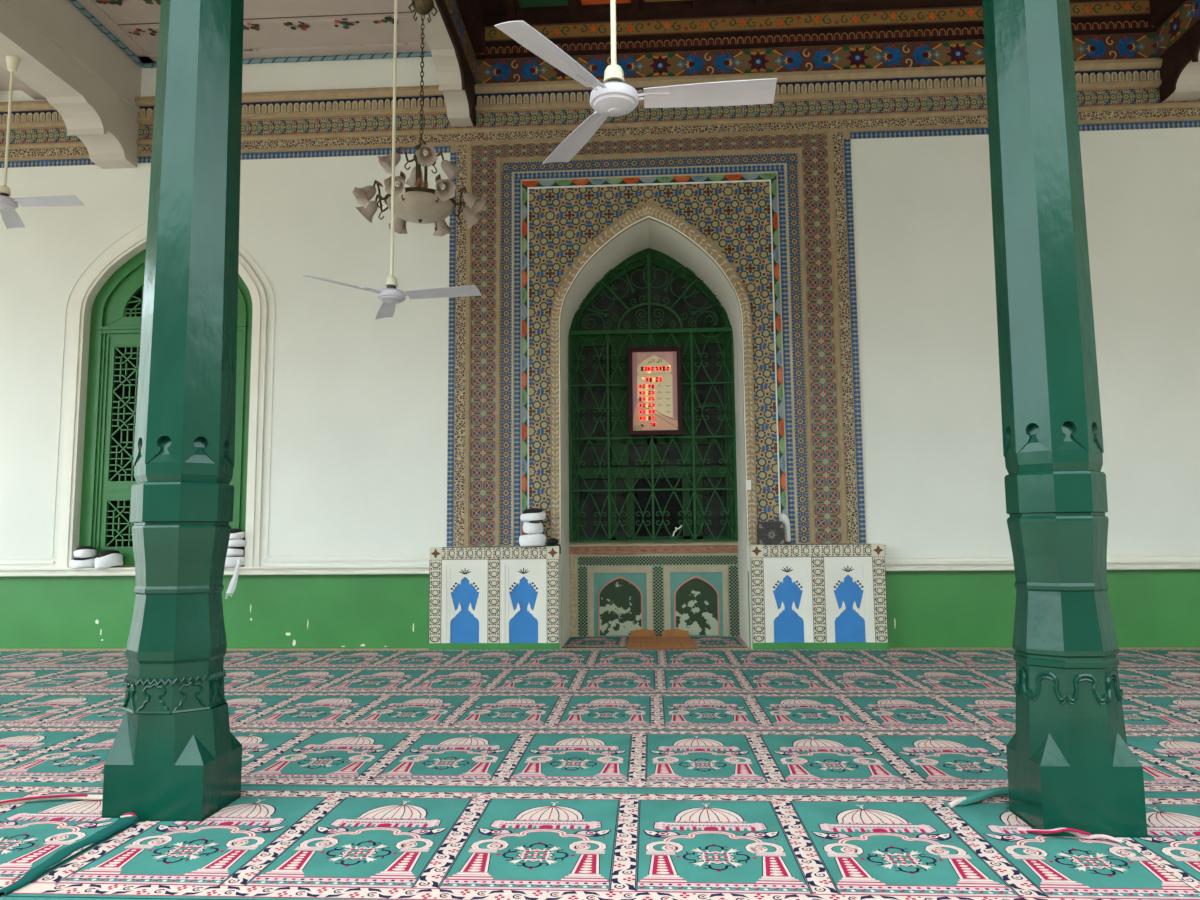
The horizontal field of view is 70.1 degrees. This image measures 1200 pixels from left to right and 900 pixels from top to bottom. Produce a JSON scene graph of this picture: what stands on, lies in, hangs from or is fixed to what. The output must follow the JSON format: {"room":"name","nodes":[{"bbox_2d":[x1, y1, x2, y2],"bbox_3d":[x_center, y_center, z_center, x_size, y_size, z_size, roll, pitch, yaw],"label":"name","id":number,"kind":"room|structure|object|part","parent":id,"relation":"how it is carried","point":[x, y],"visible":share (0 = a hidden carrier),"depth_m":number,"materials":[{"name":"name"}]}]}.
{"room":"mosque","nodes":[
{"label":"mosque","id":0,"kind":"room"},
{"bbox_2d":[0,65,45,99],"bbox_3d":[-8.010,-4.494,6.034,4.460,0.324,7.600,-1,-6,3],"label":"ceiling","id":1,"kind":"structure","parent":0,"point":[18,84],"depth_m":9.51,"materials":[{"name":"white paint"}]},
{"bbox_2d":[0,55,84,228],"bbox_3d":[-5.321,-2.931,7.889,1.144,1.452,1.321,-1,-6,3],"label":"ceiling fan","id":2,"kind":"object","parent":1,"relation":"hanging from","point":[11,219],"visible":1,"depth_m":7.86,"materials":[{"name":"white metal"}]},
{"bbox_3d":[-5.470,-3.029,7.907,0.025,1.210,0.026,-1,-6,3],"label":"rod","id":3,"kind":"part","parent":2,"relation":"part of","materials":[{"name":"white metal"}]},
{"bbox_3d":[-5.645,-2.228,8.191,0.148,0.039,0.631,2,-6,-27],"label":"blade","id":4,"kind":"part","parent":2,"relation":"part of","materials":[{"name":"white metal"}]},
{"bbox_3d":[-5.059,-2.271,7.809,0.631,0.039,0.148,-1,-6,3],"label":"blade","id":5,"kind":"part","parent":2,"relation":"part of","materials":[{"name":"white metal"}]},
{"bbox_2d":[69,0,431,67],"bbox_3d":[-3.735,-5.028,3.980,3.600,0.281,11.301,-1,-6,3],"label":"ceiling","id":6,"kind":"structure","parent":0,"point":[274,31],"depth_m":9.05,"materials":[{"name":"white paint"}]},
{"bbox_2d":[302,0,480,319],"bbox_3d":[-1.511,-2.640,6.846,1.144,2.982,1.321,-2,-6,11],"label":"ceiling fan","id":7,"kind":"object","parent":6,"relation":"hanging from","point":[390,296],"visible":1,"depth_m":6.72,"materials":[{"name":"white metal"}]},
{"bbox_3d":[-1.911,-1.240,6.430,0.148,0.039,0.631,-5,-8,41],"label":"blade","id":8,"kind":"part","parent":7,"relation":"part of","materials":[{"name":"white metal"}]},
{"bbox_3d":[-1.774,-1.173,7.114,0.148,0.039,0.631,1,-6,-19],"label":"blade","id":9,"kind":"part","parent":7,"relation":"part of","materials":[{"name":"white metal"}]},
{"bbox_3d":[-1.657,-2.737,6.885,0.025,2.740,0.026,-2,-6,11],"label":"rod","id":10,"kind":"part","parent":7,"relation":"part of","materials":[{"name":"white metal"}]},
{"bbox_3d":[-1.247,-1.223,6.654,0.631,0.039,0.148,-2,-6,11],"label":"blade","id":11,"kind":"part","parent":7,"relation":"part of","materials":[{"name":"white metal"}]},
{"bbox_2d":[353,0,485,235],"bbox_3d":[-1.594,-3.025,7.634,1.132,2.060,1.121,1,-6,-12],"label":"chandelier","id":12,"kind":"object","parent":6,"relation":"hanging from","point":[418,203],"visible":0.98,"depth_m":7.48,"materials":[{"name":"brown metal"}]},
{"bbox_3d":[-2.010,-2.168,7.253,0.193,0.193,0.180,-1,-6,3],"label":"lamp shade","id":13,"kind":"part","parent":12,"relation":"part of","materials":[{"name":"beige glass"}]},
{"bbox_3d":[-2.091,-2.129,7.633,0.193,0.193,0.171,-6,-8,42],"label":"lamp shade","id":14,"kind":"part","parent":12,"relation":"part of","materials":[{"name":"beige glass"}]},
{"bbox_3d":[-1.882,-2.196,7.347,0.147,0.241,0.044,3,-7,-30],"label":"arm","id":15,"kind":"part","parent":12,"relation":"part of","materials":[{"name":"brown metal"}]},
{"bbox_3d":[-1.939,-2.168,7.619,0.147,0.241,0.045,-1,-6,3],"label":"arm","id":16,"kind":"part","parent":12,"relation":"part of","materials":[{"name":"brown metal"}]},
{"bbox_3d":[-1.861,-2.515,7.494,0.174,0.198,0.189,-5,-8,41],"label":"lamp shade","id":17,"kind":"part","parent":12,"relation":"part of","materials":[{"name":"beige glass"}]},
{"bbox_3d":[-1.684,-2.188,7.055,0.175,0.198,0.200,-1,-6,3],"label":"lamp shade","id":18,"kind":"part","parent":12,"relation":"part of","materials":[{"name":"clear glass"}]},
{"bbox_3d":[-1.883,-2.095,7.966,0.184,0.198,0.190,-1,-6,3],"label":"lamp shade","id":19,"kind":"part","parent":12,"relation":"part of","materials":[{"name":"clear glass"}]},
{"bbox_3d":[-1.674,-2.219,7.092,0.053,0.084,0.067,-1,-6,3],"label":"bulb","id":20,"kind":"part","parent":12,"relation":"part of","materials":[{"name":"white glass"}]},
{"bbox_3d":[-1.657,-2.213,7.199,0.045,0.241,0.148,-1,-6,3],"label":"arm","id":21,"kind":"part","parent":12,"relation":"part of","materials":[{"name":"brown metal"}]},
{"bbox_3d":[-1.702,-2.572,7.543,0.172,0.206,0.044,1,-6,-16],"label":"arm","id":22,"kind":"part","parent":12,"relation":"part of","materials":[{"name":"brown metal"}]},
{"bbox_3d":[-1.701,-2.483,7.844,0.169,0.194,0.197,-1,-6,3],"label":"lamp shade","id":23,"kind":"part","parent":12,"relation":"part of","materials":[{"name":"beige glass"}]},
{"bbox_3d":[-1.586,-2.104,7.542,0.590,0.150,0.590,-1,-6,3],"label":"lamp shade","id":24,"kind":"part","parent":12,"relation":"part of","materials":[{"name":"white glass"}]},
{"bbox_3d":[-1.589,-2.462,7.578,0.140,0.510,0.136,-1,-6,3],"label":"stem","id":25,"kind":"part","parent":12,"relation":"part of","materials":[{"name":"brown metal"}]},
{"bbox_3d":[-1.597,-3.306,7.662,0.028,1.284,0.028,5,-8,-42],"label":"chain","id":26,"kind":"part","parent":12,"relation":"part of","materials":[{"name":"brown metal"}]},
{"bbox_3d":[-1.505,-2.564,7.360,0.048,0.085,0.073,2,-6,-20],"label":"bulb","id":27,"kind":"part","parent":12,"relation":"part of","materials":[{"name":"white glass"}]},
{"bbox_3d":[-1.478,-2.537,7.321,0.169,0.194,0.197,-1,-6,3],"label":"lamp shade","id":28,"kind":"part","parent":12,"relation":"part of","materials":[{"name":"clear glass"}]},
{"bbox_3d":[-1.387,-2.209,7.253,0.044,0.241,0.147,4,-7,-38],"label":"arm","id":29,"kind":"part","parent":12,"relation":"part of","materials":[{"name":"brown metal"}]},
{"bbox_3d":[-1.477,-2.566,7.635,0.172,0.205,0.044,1,-6,-16],"label":"arm","id":30,"kind":"part","parent":12,"relation":"part of","materials":[{"name":"brown metal"}]},
{"bbox_3d":[-1.488,-2.092,8.037,0.175,0.198,0.200,-1,-6,3],"label":"lamp shade","id":31,"kind":"part","parent":12,"relation":"part of","materials":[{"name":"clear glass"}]},
{"bbox_3d":[-1.325,-2.212,7.165,0.048,0.084,0.075,4,-7,-35],"label":"bulb","id":32,"kind":"part","parent":12,"relation":"part of","materials":[{"name":"white glass"}]},
{"bbox_3d":[-1.289,-2.184,7.126,0.184,0.198,0.190,-1,-6,3],"label":"lamp shade","id":33,"kind":"part","parent":12,"relation":"part of","materials":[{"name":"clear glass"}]},
{"bbox_3d":[-1.317,-2.502,7.671,0.174,0.198,0.189,-5,-8,41],"label":"lamp shade","id":34,"kind":"part","parent":12,"relation":"part of","materials":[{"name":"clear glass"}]},
{"bbox_3d":[-1.291,-2.161,7.753,0.147,0.241,0.044,3,-7,-30],"label":"arm","id":35,"kind":"part","parent":12,"relation":"part of","materials":[{"name":"brown metal"}]},
{"bbox_3d":[-1.234,-2.189,7.480,0.147,0.240,0.045,-1,-6,3],"label":"arm","id":36,"kind":"part","parent":12,"relation":"part of","materials":[{"name":"brown metal"}]},
{"bbox_3d":[-1.162,-2.117,7.840,0.193,0.193,0.180,-1,-6,3],"label":"lamp shade","id":37,"kind":"part","parent":12,"relation":"part of","materials":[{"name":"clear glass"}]},
{"bbox_3d":[-1.082,-2.155,7.460,0.193,0.193,0.171,-6,-8,42],"label":"lamp shade","id":38,"kind":"part","parent":12,"relation":"part of","materials":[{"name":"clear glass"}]},
{"bbox_2d":[0,32,1199,648],"bbox_3d":[-0.146,-1.351,11.144,19.500,7.200,4.071,-1,-6,3],"label":"wall","id":39,"kind":"structure","parent":0,"point":[359,438],"depth_m":9.03,"materials":[{"name":"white paint"}]},
{"bbox_2d":[0,0,141,168],"bbox_3d":[-5.599,-4.181,5.890,0.460,1.315,7.550,-1,-6,3],"label":"ceiling beam","id":40,"kind":"structure","parent":39,"relation":"attached to","point":[92,83],"depth_m":8.71,"materials":[{"name":"white paint"}]},
{"bbox_2d":[51,220,274,567],"bbox_3d":[-4.715,-0.707,9.345,2.380,3.940,0.190,-1,-6,3],"label":"window","id":41,"kind":"structure","parent":39,"relation":"in","point":[111,330],"depth_m":9.33,"materials":[{"name":"white paint"}]},
{"bbox_2d":[91,333,140,560],"bbox_3d":[-5.111,-0.049,9.360,0.790,2.500,0.055,-1,-6,3],"label":"shutter","id":42,"kind":"object","parent":41,"relation":"attached to","point":[104,490],"depth_m":9.37,"materials":[{"name":"green paint"}]},
{"bbox_2d":[229,331,241,528],"bbox_3d":[-4.302,-0.060,9.315,0.790,2.500,0.055,-1,-6,3],"label":"shutter","id":43,"kind":"object","parent":41,"relation":"attached to","point":[236,481],"depth_m":9.26,"materials":[{"name":"green paint"}]},
{"bbox_2d":[0,554,429,576],"bbox_3d":[-5.853,1.244,9.116,8.260,0.203,0.100,-1,-6,3],"label":"trim","id":44,"kind":"structure","parent":39,"relation":"attached to","point":[394,569],"depth_m":8.97,"materials":[{"name":"white paint"}]},
{"bbox_2d":[70,558,94,567],"bbox_3d":[-5.500,1.201,9.114,0.272,0.104,0.213,0,-6,-8],"label":"turban","id":45,"kind":"object","parent":44,"relation":"on","point":[76,562],"visible":0.84,"depth_m":9.03,"materials":[{"name":"white fabric"}]},
{"bbox_2d":[74,546,96,557],"bbox_3d":[-5.495,1.087,9.126,0.216,0.124,0.270,1,-6,-16],"label":"turban","id":46,"kind":"object","parent":45,"relation":"on","point":[82,551],"visible":1,"depth_m":9.03,"materials":[{"name":"white fabric"}]},
{"bbox_2d":[94,550,123,568],"bbox_3d":[-5.226,1.162,9.099,0.219,0.195,0.278,-3,-6,26],"label":"turban","id":47,"kind":"object","parent":44,"relation":"on","point":[108,558],"visible":1,"depth_m":9.02,"materials":[{"name":"white fabric"}]},
{"bbox_2d":[225,556,244,598],"bbox_3d":[-3.871,1.337,8.987,0.292,0.438,0.259,3,-7,-31],"label":"turban","id":48,"kind":"object","parent":44,"relation":"on","point":[231,561],"visible":0.77,"depth_m":8.91,"materials":[{"name":"white fabric"}]},
{"bbox_2d":[226,547,243,555],"bbox_3d":[-3.876,1.073,9.036,0.206,0.090,0.276,3,-7,-33],"label":"turban","id":49,"kind":"object","parent":48,"relation":"on","point":[232,551],"visible":0.85,"depth_m":8.94,"materials":[{"name":"white fabric"}]},
{"bbox_2d":[228,539,245,546],"bbox_3d":[-3.877,0.985,9.045,0.267,0.086,0.207,0,-6,-6],"label":"turban","id":50,"kind":"object","parent":49,"relation":"on","point":[232,542],"visible":0.69,"depth_m":8.96,"materials":[{"name":"white fabric"}]},
{"bbox_2d":[229,528,244,538],"bbox_3d":[-3.870,0.887,9.052,0.210,0.112,0.259,1,-6,-18],"label":"turban","id":51,"kind":"object","parent":50,"relation":"on","point":[235,533],"visible":0.66,"depth_m":8.97,"materials":[{"name":"white fabric"}]},
{"bbox_2d":[408,0,475,126],"bbox_3d":[-1.714,-4.555,5.704,0.270,1.275,7.550,-1,-6,3],"label":"trim","id":52,"kind":"structure","parent":39,"relation":"attached to","point":[456,81],"depth_m":8.71,"materials":[{"name":"white paint"}]},
{"bbox_2d":[0,58,1199,167],"bbox_3d":[-0.316,-3.655,9.284,19.235,0.750,0.100,-1,-6,3],"label":"trim","id":53,"kind":"structure","parent":39,"relation":"attached to","point":[1121,93],"depth_m":9.27,"materials":[{"name":"paint"}]},
{"bbox_2d":[568,248,737,553],"bbox_3d":[0.594,-0.594,9.950,1.994,3.575,0.130,-1,-6,3],"label":"window","id":54,"kind":"structure","parent":39,"relation":"in","point":[630,455],"depth_m":9.94,"materials":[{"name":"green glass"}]},
{"bbox_2d":[568,253,737,542],"bbox_3d":[0.592,-0.631,9.846,1.914,3.362,0.053,-1,-6,3],"label":"window grille","id":55,"kind":"object","parent":54,"relation":"attached to","point":[726,329],"visible":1,"depth_m":9.82,"materials":[{"name":"green metal"}]},
{"bbox_2d":[628,347,682,435],"bbox_3d":[0.628,-0.677,9.787,0.610,1.018,0.090,-1,-6,3],"label":"clock","id":56,"kind":"object","parent":55,"relation":"hanging from","point":[654,373],"visible":1,"depth_m":9.77,"materials":[{"name":"pink"}]},
{"bbox_2d":[570,553,739,636],"bbox_3d":[0.615,1.647,9.694,1.922,0.935,0.034,-1,-6,3],"label":"wall panel","id":57,"kind":"object","parent":39,"relation":"attached to","point":[697,594],"visible":0.99,"depth_m":9.69,"materials":[{"name":"tile"}]},
{"bbox_3d":[0.230,1.728,9.702,0.724,0.780,0.022,-1,-6,3],"label":"arched panel","id":58,"kind":"part","parent":57,"relation":"part of","materials":[{"name":"tile"}]},
{"bbox_3d":[1.090,1.716,9.654,0.713,0.780,0.022,-1,-6,3],"label":"arched panel","id":59,"kind":"part","parent":57,"relation":"part of","materials":[{"name":"stone"}]},
{"bbox_2d":[447,128,865,546],"bbox_3d":[0.532,-1.212,9.014,4.316,4.408,0.056,-1,-6,3],"label":"surround","id":60,"kind":"object","parent":39,"relation":"attached to","point":[772,209],"visible":0.99,"depth_m":9.05,"materials":[{"name":"multicoloured tile"}]},
{"bbox_3d":[0.535,-0.943,8.988,2.612,3.864,0.019,-1,-6,3],"label":"white moulding","id":61,"kind":"part","parent":60,"relation":"part of","materials":[{"name":"paint"}]},
{"bbox_3d":[0.535,-0.988,8.993,2.762,3.954,0.017,-1,-6,3],"label":"stone moulding","id":62,"kind":"part","parent":60,"relation":"part of","materials":[{"name":"multicoloured tile"}]},
{"bbox_3d":[0.534,-1.029,8.998,2.952,4.037,0.016,-1,-6,3],"label":"stone moulding","id":63,"kind":"part","parent":60,"relation":"part of","materials":[{"name":"multicoloured tile"}]},
{"bbox_2d":[746,480,750,489],"bbox_3d":[1.522,0.357,8.762,0.054,0.100,0.023,-1,-6,3],"label":"wall switch","id":64,"kind":"object","parent":60,"relation":"attached to","point":[748,482],"visible":1,"depth_m":8.76,"materials":[{"name":"white paint"}]},
{"bbox_2d":[885,554,1199,570],"bbox_3d":[6.168,1.099,8.441,6.660,0.150,0.100,-1,-6,3],"label":"trim","id":65,"kind":"structure","parent":39,"relation":"attached to","point":[1134,562],"depth_m":8.54,"materials":[{"name":"white paint"}]},
{"bbox_2d":[1159,0,1199,101],"bbox_3d":[5.849,-4.662,5.281,0.380,1.275,7.550,-1,-6,3],"label":"trim","id":66,"kind":"structure","parent":39,"relation":"attached to","point":[1179,70],"depth_m":8.72,"materials":[{"name":"white paint"}]},
{"bbox_2d":[0,637,1199,896],"bbox_3d":[-0.530,1.574,3.544,19.500,0.120,12.500,-1,-6,3],"label":"floor","id":67,"kind":"structure","parent":0,"point":[747,648],"depth_m":8.64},
{"bbox_2d":[0,781,140,894],"bbox_3d":[-4.081,1.508,3.489,4.435,0.045,1.223,-1,-6,3],"label":"carpet","id":68,"kind":"object","parent":67,"relation":"on","point":[44,825],"visible":0.91,"depth_m":3.40,"materials":[{"name":"green carpet"}]},
{"bbox_2d":[0,897,174,899],"bbox_3d":[-0.612,1.363,2.078,7.837,0.010,1.197,-1,-6,3],"label":"carpet","id":69,"kind":"object","parent":67,"relation":"on","point":[1,898],"visible":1,"depth_m":2.73,"materials":[{"name":"teal carpet"}]},
{"bbox_2d":[102,0,243,821],"bbox_3d":[-1.851,-1.748,3.984,0.422,6.600,0.343,-1,-6,3],"label":"wooden column","id":70,"kind":"structure","parent":67,"relation":"on","point":[174,755],"depth_m":3.70,"materials":[{"name":"green wood"}]},
{"bbox_2d":[429,546,560,649],"bbox_3d":[-1.066,1.515,8.761,1.340,1.040,0.199,-1,-6,3],"label":"plinth","id":71,"kind":"object","parent":67,"relation":"on","point":[481,598],"visible":1,"depth_m":8.68,"materials":[{"name":"white tile"}]},
{"bbox_3d":[-1.375,1.537,8.696,0.476,0.839,0.026,-1,-6,3],"label":"arched screen panel","id":72,"kind":"part","parent":71,"relation":"part of","materials":[{"name":"white paint"}]},
{"bbox_3d":[-0.775,1.529,8.663,0.476,0.839,0.026,-1,-6,3],"label":"arched screen panel","id":73,"kind":"part","parent":71,"relation":"part of","materials":[{"name":"tile"}]},
{"bbox_2d":[519,534,545,546],"bbox_3d":[-0.691,0.921,8.741,0.281,0.131,0.217,1,-6,-14],"label":"turban","id":74,"kind":"object","parent":71,"relation":"on","point":[525,540],"visible":0.97,"depth_m":8.65,"materials":[{"name":"white fabric"}]},
{"bbox_2d":[523,522,542,533],"bbox_3d":[-0.686,0.793,8.758,0.214,0.120,0.267,0,-4,-4],"label":"turban","id":75,"kind":"object","parent":74,"relation":"on","point":[528,527],"visible":1,"depth_m":8.64,"materials":[{"name":"white fabric"}]},
{"bbox_2d":[520,508,545,521],"bbox_3d":[-0.686,0.666,8.771,0.265,0.137,0.212,0,-6,-8],"label":"turban","id":76,"kind":"object","parent":75,"relation":"on","point":[532,514],"visible":1,"depth_m":8.69,"materials":[{"name":"white fabric"}]},
{"bbox_2d":[547,538,560,553],"bbox_3d":[-0.454,0.982,8.747,0.180,0.158,0.105,-4,-7,29],"label":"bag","id":77,"kind":"object","parent":71,"relation":"on","point":[552,541],"visible":1,"depth_m":8.73,"materials":[{"name":"black fabric"}]},
{"bbox_2d":[0,727,1199,792],"bbox_3d":[-0.768,1.605,4.497,17.518,0.010,1.165,-1,-6,3],"label":"carpet","id":78,"kind":"object","parent":67,"relation":"on","point":[479,758],"visible":0.79,"depth_m":4.39,"materials":[{"name":"green carpet"}]},
{"bbox_2d":[0,692,1199,731],"bbox_3d":[-0.593,1.719,5.656,17.518,0.010,1.179,-1,-6,3],"label":"carpet","id":79,"kind":"object","parent":67,"relation":"on","point":[294,710],"visible":0.86,"depth_m":5.56,"materials":[{"name":"green carpet"}]},
{"bbox_2d":[0,667,1199,693],"bbox_3d":[-0.491,1.836,6.839,17.518,0.010,1.202,-1,-6,3],"label":"carpet","id":80,"kind":"object","parent":67,"relation":"on","point":[932,680],"visible":0.84,"depth_m":6.79,"materials":[{"name":"green carpet"}]},
{"bbox_2d":[0,649,1199,666],"bbox_3d":[-0.390,1.952,8.006,17.518,0.010,1.141,-1,-6,3],"label":"carpet","id":81,"kind":"object","parent":67,"relation":"on","point":[780,657],"visible":0.84,"depth_m":7.98,"materials":[{"name":"green carpet"}]},
{"bbox_2d":[7,786,1199,899],"bbox_3d":[0.021,1.451,3.259,3.807,0.059,1.223,-1,-6,3],"label":"carpet","id":82,"kind":"object","parent":67,"relation":"on","point":[271,842],"visible":1,"depth_m":3.11,"materials":[{"name":"green carpet"}]},
{"bbox_2d":[562,636,746,647],"bbox_3d":[0.579,2.062,9.200,1.882,0.010,0.932,-1,-6,3],"label":"carpet","id":83,"kind":"object","parent":67,"relation":"on","point":[573,641],"visible":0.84,"depth_m":9.13,"materials":[{"name":"green carpet"}]},
{"bbox_2d":[627,629,698,648],"bbox_3d":[0.655,2.001,9.091,0.725,0.086,1.032,-1,-6,3],"label":"cardboard sheet","id":84,"kind":"object","parent":83,"relation":"on","point":[642,638],"visible":1,"depth_m":9.17,"materials":[{"name":"brown cardboard"}]},
{"bbox_2d":[748,544,888,649],"bbox_3d":[2.183,1.469,8.580,1.333,1.040,0.199,-1,-6,3],"label":"plinth","id":85,"kind":"object","parent":67,"relation":"on","point":[802,596],"visible":1,"depth_m":8.50,"materials":[{"name":"white tile"}]},
{"bbox_2d":[757,521,784,544],"bbox_3d":[1.728,0.839,8.636,0.262,0.232,0.109,-1,-6,3],"label":"box","id":86,"kind":"object","parent":85,"relation":"on","point":[768,532],"visible":1,"depth_m":8.59,"materials":[{"name":"grey wood"}]},
{"bbox_2d":[780,513,790,541],"bbox_3d":[1.885,0.787,8.692,0.098,0.287,0.074,-1,-6,3],"label":"cloth","id":87,"kind":"object","parent":85,"relation":"on","point":[783,517],"visible":0.93,"depth_m":8.66,"materials":[{"name":"white fabric"}]},
{"bbox_3d":[1.874,1.491,8.514,0.473,0.839,0.026,-1,-6,3],"label":"arched screen panel","id":88,"kind":"part","parent":85,"relation":"part of","materials":[{"name":"tile"}]},
{"bbox_3d":[2.472,1.482,8.481,0.473,0.839,0.026,-1,-6,3],"label":"arched screen panel","id":89,"kind":"part","parent":85,"relation":"part of","materials":[{"name":"tile"}]},
{"bbox_2d":[982,0,1147,837],"bbox_3d":[1.844,-1.809,3.693,0.378,6.600,0.323,-1,-6,3],"label":"wooden column","id":90,"kind":"structure","parent":67,"relation":"on","point":[1071,764],"depth_m":3.41,"materials":[{"name":"green wood"}]},
{"bbox_2d":[1115,793,1199,892],"bbox_3d":[3.936,1.419,3.038,4.029,0.010,1.223,-1,-6,3],"label":"carpet","id":91,"kind":"object","parent":67,"relation":"on","point":[1173,819],"visible":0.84,"depth_m":3.19,"materials":[{"name":"teal carpet"}]},
{"bbox_2d":[444,0,1199,83],"bbox_3d":[3.708,-5.070,3.557,10.850,0.848,11.300,-1,-6,3],"label":"ceiling","id":92,"kind":"structure","parent":0,"point":[665,28],"depth_m":9.16,"materials":[{"name":"paint"}]},
{"bbox_2d":[494,0,776,163],"bbox_3d":[0.196,-3.365,4.037,1.144,3.687,1.321,-1,-6,5],"label":"ceiling fan","id":93,"kind":"object","parent":92,"relation":"hanging from","point":[614,97],"visible":1,"depth_m":3.83,"materials":[{"name":"white metal"}]},
{"bbox_3d":[-0.170,-1.618,3.545,0.148,0.039,0.631,-4,-7,35],"label":"blade","id":94,"kind":"part","parent":93,"relation":"part of","materials":[{"name":"white metal"}]},
{"bbox_3d":[-0.105,-1.549,4.239,0.148,0.039,0.631,2,-6,-25],"label":"blade","id":95,"kind":"part","parent":93,"relation":"part of","materials":[{"name":"white metal"}]},
{"bbox_3d":[0.048,-3.463,4.060,0.025,3.445,0.026,-1,-6,5],"label":"rod","id":96,"kind":"part","parent":93,"relation":"part of","materials":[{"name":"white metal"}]},
{"bbox_3d":[0.467,-1.594,3.837,0.631,0.039,0.148,-1,-6,5],"label":"blade","id":97,"kind":"part","parent":93,"relation":"part of","materials":[{"name":"white metal"}]}
]}

